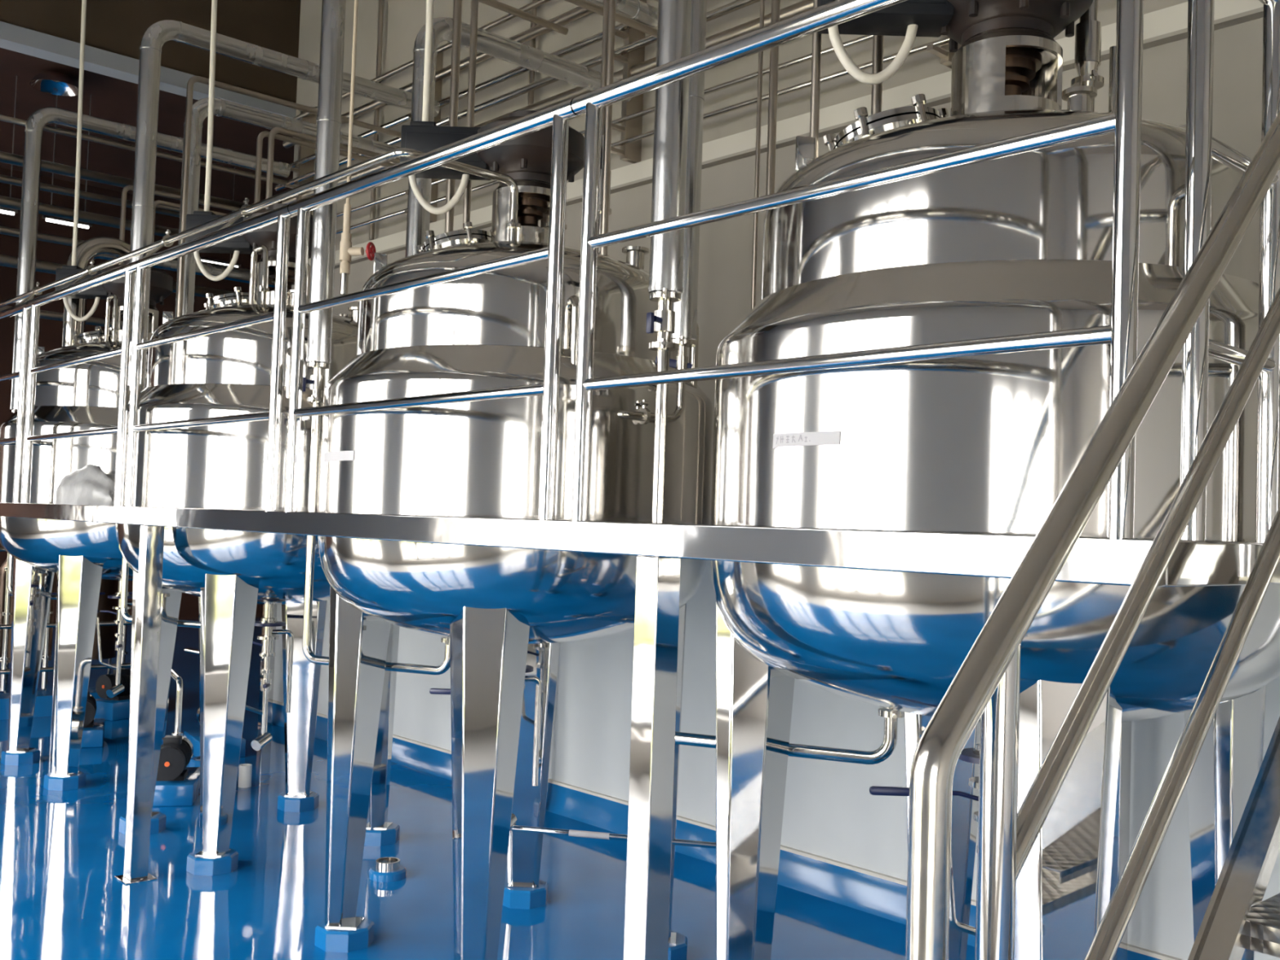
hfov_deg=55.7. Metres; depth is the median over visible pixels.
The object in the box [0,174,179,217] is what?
pipe
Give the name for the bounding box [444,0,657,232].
pipe
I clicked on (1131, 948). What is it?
trim
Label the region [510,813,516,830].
valve
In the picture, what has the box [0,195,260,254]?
pipe
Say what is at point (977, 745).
outlet
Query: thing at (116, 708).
pump
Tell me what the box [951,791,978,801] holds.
valve
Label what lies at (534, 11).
bracket
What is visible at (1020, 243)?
tank
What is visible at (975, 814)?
valve
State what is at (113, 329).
loop
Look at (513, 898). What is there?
plinth
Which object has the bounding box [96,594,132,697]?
valve
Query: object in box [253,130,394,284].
pipe
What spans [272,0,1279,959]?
wall
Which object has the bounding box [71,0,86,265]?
conduit
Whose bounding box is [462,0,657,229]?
pipe
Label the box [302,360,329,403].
valve
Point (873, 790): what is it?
valve
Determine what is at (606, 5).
pipe
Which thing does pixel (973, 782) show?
valve
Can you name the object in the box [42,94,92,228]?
lamp
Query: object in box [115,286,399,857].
tank
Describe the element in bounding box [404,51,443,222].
bracket
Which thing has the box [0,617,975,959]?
floor
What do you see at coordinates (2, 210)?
lamp
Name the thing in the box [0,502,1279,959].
platform
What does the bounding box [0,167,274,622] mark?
wall
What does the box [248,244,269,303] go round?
loop
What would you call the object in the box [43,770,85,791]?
plinth
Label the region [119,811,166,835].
plinth
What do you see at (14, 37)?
beam
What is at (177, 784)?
pump
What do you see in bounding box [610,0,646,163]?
bracket
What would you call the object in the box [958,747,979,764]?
valve
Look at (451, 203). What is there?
cable loop
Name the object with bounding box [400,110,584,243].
motor
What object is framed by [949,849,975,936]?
pipe
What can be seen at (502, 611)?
tank
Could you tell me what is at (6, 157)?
pipe
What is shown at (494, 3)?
pipe
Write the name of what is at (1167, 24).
trim
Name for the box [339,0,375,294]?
pipe
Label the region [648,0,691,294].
insulated pipe
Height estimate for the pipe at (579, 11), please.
0.058 m
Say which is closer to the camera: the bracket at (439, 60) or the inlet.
the inlet
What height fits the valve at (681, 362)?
0.156 m
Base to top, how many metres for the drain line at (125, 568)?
1.087 m
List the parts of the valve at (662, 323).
handle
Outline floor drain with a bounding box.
[368,857,406,882]
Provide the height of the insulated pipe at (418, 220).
2.304 m
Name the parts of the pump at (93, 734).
motor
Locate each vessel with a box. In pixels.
[0,557,55,693]
[91,580,118,674]
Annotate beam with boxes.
[0,21,296,118]
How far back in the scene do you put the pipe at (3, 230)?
10.88 m
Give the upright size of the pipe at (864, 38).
0.027 m
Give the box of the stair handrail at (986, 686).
[905,111,1279,959]
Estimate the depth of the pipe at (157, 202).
8.18 m
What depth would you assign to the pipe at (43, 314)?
10.54 m
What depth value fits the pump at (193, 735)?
8.23 m
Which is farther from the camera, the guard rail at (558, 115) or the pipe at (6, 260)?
the pipe at (6, 260)
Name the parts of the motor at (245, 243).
motor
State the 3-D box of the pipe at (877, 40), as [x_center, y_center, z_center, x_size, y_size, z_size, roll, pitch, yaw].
[1.213,-1.743,3.976,1.415,1.858,0.030,4,-3,-42]
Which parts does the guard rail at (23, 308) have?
rail, rail, rail, post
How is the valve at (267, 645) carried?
attached to the tank at (224, 466)
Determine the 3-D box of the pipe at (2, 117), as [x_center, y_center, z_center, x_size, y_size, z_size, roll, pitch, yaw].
[-3.883,-3.477,8.539,3.120,2.170,0.040,4,-3,-42]
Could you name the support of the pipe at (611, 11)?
attached to the ceiling
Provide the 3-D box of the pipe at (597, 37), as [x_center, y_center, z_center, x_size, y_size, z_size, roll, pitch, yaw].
[1.698,-2.498,4.698,0.044,0.043,13.600,4,-3,-42]
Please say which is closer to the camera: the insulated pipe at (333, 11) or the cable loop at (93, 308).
the insulated pipe at (333, 11)
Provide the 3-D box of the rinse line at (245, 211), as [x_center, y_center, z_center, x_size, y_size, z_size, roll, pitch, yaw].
[-2.675,-1.041,6.225,5.603,0.292,0.527,0,-3,42]
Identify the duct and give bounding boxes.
[61,236,130,346]
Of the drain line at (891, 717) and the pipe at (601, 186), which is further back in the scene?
the pipe at (601, 186)
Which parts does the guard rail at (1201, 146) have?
post, rail, rail, post, rail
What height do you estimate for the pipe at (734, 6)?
0.043 m
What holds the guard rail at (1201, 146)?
on the platform
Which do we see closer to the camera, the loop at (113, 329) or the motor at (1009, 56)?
the motor at (1009, 56)
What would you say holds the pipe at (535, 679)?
attached to the tank at (502, 611)
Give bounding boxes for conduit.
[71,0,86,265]
[204,0,217,211]
[422,0,433,121]
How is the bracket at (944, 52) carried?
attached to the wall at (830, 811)
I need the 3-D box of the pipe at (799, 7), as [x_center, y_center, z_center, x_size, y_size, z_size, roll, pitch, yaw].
[1.749,-2.262,4.743,0.070,0.068,13.600,4,-3,-42]
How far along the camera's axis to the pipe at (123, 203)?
8.85 m
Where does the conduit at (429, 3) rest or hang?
attached to the ceiling
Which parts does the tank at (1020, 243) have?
leg, hatch lid, leg, leg, leg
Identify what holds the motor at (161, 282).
on the tank at (85, 396)
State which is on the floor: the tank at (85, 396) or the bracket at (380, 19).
the tank at (85, 396)
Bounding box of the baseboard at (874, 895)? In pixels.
[271,702,1160,959]
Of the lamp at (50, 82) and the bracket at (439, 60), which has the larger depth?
the lamp at (50, 82)
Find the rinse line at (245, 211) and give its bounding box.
[0,147,520,307]
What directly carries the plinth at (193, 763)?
on the floor
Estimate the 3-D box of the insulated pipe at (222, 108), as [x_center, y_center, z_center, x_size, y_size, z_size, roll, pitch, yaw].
[-2.123,-1.035,7.493,1.502,2.392,0.105,4,-3,-42]
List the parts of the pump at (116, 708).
motor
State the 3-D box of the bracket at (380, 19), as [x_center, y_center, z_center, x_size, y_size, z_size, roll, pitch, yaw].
[-1.894,-3.111,8.802,0.036,2.750,0.036,4,-3,-42]
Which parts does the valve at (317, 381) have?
handle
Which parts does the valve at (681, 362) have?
handle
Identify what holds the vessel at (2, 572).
on the floor
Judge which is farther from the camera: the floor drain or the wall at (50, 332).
the wall at (50, 332)
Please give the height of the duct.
0.910 m
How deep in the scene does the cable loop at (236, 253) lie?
6.31 m
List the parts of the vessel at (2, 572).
leg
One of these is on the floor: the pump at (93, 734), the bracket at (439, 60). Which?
the pump at (93, 734)
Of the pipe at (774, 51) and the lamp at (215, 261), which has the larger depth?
the lamp at (215, 261)
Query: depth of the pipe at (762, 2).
4.80 m
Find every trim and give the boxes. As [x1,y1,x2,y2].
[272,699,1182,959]
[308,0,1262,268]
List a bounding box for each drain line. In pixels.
[7,554,57,599]
[120,557,200,628]
[302,401,450,675]
[652,348,904,764]
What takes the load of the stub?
on the floor
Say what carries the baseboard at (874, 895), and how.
attached to the wall at (830, 811)
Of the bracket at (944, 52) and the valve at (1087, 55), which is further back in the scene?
the bracket at (944, 52)
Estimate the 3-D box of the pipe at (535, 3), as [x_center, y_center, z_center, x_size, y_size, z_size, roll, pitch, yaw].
[1.741,-2.893,4.739,0.036,0.035,13.600,4,-3,-42]
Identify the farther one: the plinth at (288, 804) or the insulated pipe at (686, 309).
the plinth at (288, 804)
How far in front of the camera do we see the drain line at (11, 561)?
8.10 m
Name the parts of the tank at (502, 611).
foot plate, leg, hatch lid, leg, foot plate, leg, foot plate, leg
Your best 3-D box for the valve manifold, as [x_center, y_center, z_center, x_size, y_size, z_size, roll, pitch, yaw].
[-4.681,1.134,9.679,1.700,1.450,0.300,4,-3,-42]
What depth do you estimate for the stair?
2.02 m
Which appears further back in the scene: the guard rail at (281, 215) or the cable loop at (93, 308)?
the cable loop at (93, 308)
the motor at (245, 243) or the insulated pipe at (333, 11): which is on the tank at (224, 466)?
the motor at (245, 243)
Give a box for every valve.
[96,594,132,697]
[244,620,293,751]
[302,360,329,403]
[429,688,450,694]
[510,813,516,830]
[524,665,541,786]
[645,288,680,351]
[654,336,696,382]
[869,786,909,796]
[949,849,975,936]
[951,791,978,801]
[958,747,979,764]
[968,776,978,789]
[973,811,977,822]
[1070,0,1115,113]
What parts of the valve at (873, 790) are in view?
handle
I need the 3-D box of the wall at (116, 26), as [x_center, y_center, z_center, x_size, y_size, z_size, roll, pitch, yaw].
[-6.793,-5.642,14.841,12.500,2.780,5.000,4,-3,-42]
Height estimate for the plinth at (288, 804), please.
0.075 m
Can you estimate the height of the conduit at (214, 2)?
3.200 m
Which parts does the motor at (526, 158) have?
motor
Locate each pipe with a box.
[0,114,287,185]
[0,151,265,209]
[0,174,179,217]
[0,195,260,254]
[0,226,249,271]
[0,253,234,297]
[0,305,159,328]
[9,106,290,409]
[50,254,275,728]
[118,185,239,264]
[129,19,439,392]
[147,200,226,330]
[155,204,179,211]
[174,97,400,317]
[176,75,401,317]
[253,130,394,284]
[265,127,399,208]
[274,0,759,191]
[281,0,813,204]
[282,2,603,148]
[289,19,642,168]
[292,0,550,119]
[306,0,657,364]
[336,36,950,234]
[337,35,884,217]
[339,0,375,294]
[405,17,631,257]
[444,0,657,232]
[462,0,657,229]
[478,0,568,35]
[597,134,604,235]
[600,0,608,134]
[600,0,616,255]
[608,170,611,214]
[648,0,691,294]
[671,0,706,340]
[751,0,764,310]
[765,0,780,195]
[809,0,821,158]
[871,35,883,115]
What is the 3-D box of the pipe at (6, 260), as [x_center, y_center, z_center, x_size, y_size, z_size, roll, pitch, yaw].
[-4.184,-1.807,11.647,12.200,0.100,0.100,4,-3,-42]
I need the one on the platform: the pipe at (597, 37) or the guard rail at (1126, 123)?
the guard rail at (1126, 123)
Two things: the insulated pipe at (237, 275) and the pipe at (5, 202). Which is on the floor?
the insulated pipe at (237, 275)
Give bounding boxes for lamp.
[0,75,17,215]
[29,70,78,96]
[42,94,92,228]
[200,253,231,265]
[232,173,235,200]
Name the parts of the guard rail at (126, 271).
post, rail, rail, rail, post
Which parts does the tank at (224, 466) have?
leg, foot plate, foot plate, leg, hatch lid, foot plate, leg, foot plate, leg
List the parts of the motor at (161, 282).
motor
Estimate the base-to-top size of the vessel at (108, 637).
1.250 m
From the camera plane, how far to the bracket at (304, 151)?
9.52 m
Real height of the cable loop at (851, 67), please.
0.178 m
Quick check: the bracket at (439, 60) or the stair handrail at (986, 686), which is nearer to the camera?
the stair handrail at (986, 686)
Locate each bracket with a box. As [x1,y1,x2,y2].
[284,110,316,214]
[368,0,384,239]
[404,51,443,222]
[527,0,537,105]
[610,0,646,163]
[926,35,961,68]
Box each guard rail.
[0,301,31,503]
[21,262,136,506]
[124,203,296,511]
[284,97,580,520]
[571,0,1143,540]
[1179,0,1279,542]
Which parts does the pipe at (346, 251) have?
spout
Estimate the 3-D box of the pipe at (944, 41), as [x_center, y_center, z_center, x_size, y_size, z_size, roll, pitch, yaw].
[1.677,-1.851,4.674,0.028,0.027,13.600,4,-3,-42]
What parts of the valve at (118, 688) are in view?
handle, handle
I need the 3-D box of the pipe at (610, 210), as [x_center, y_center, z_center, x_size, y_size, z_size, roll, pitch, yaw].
[-0.082,-1.108,4.706,0.086,0.170,0.014,4,-3,-42]
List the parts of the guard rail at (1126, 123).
post, rail, rail, rail, post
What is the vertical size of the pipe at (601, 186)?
0.393 m
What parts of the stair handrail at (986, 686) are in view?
post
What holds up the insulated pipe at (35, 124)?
attached to the valve
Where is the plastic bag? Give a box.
[55,463,115,506]
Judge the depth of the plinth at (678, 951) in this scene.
4.58 m
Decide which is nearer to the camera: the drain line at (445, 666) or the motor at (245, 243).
the drain line at (445, 666)
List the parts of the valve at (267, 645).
handle, handle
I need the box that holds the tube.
[510,825,715,848]
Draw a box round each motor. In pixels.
[54,259,173,341]
[185,203,312,305]
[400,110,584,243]
[817,0,1093,115]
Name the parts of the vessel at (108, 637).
leg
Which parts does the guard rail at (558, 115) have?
post, rail, rail, rail, post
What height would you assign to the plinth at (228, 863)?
0.075 m
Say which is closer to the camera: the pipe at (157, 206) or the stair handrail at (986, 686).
the stair handrail at (986, 686)
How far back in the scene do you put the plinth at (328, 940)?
4.62 m
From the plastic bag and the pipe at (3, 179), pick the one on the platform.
the plastic bag
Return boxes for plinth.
[0,747,39,765]
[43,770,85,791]
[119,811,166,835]
[186,848,238,875]
[189,755,199,767]
[277,791,319,812]
[314,915,374,952]
[364,821,399,846]
[502,879,548,909]
[667,930,687,959]
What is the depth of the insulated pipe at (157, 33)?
6.65 m
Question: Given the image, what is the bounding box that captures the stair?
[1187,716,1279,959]
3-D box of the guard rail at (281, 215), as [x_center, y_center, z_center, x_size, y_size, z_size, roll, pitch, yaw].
[-1.864,-0.458,5.128,0.050,1.165,1.602,4,-3,-42]
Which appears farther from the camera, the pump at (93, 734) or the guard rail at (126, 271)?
the pump at (93, 734)
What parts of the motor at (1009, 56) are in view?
motor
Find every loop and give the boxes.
[62,297,100,321]
[103,293,119,341]
[193,250,239,280]
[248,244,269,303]
[408,173,469,214]
[827,23,918,84]
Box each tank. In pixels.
[0,326,200,776]
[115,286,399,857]
[317,221,712,959]
[710,85,1279,959]
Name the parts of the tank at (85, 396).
foot plate, leg, foot plate, leg, hatch lid, leg, leg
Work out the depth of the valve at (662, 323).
3.50 m
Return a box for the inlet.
[617,382,684,424]
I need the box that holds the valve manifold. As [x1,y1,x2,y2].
[0,546,132,719]
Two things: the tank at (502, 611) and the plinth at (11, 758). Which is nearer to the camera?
the tank at (502, 611)
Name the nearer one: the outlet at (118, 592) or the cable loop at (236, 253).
the cable loop at (236, 253)
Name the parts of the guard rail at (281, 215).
post, rail, rail, rail, post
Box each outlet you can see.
[115,581,128,594]
[261,604,276,621]
[975,742,979,751]
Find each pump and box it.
[54,691,105,748]
[93,667,130,720]
[152,669,199,806]
[183,647,245,757]
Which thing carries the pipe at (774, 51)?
on the platform
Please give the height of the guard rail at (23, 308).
1.165 m
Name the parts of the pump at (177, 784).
motor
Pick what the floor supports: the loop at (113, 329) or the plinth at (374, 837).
the plinth at (374, 837)
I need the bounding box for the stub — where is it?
[238,763,252,787]
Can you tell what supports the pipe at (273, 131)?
attached to the tank at (224, 466)
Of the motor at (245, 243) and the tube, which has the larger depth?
the motor at (245, 243)
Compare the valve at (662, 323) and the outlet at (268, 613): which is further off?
the outlet at (268, 613)
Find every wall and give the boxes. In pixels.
[0,0,300,213]
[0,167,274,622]
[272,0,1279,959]

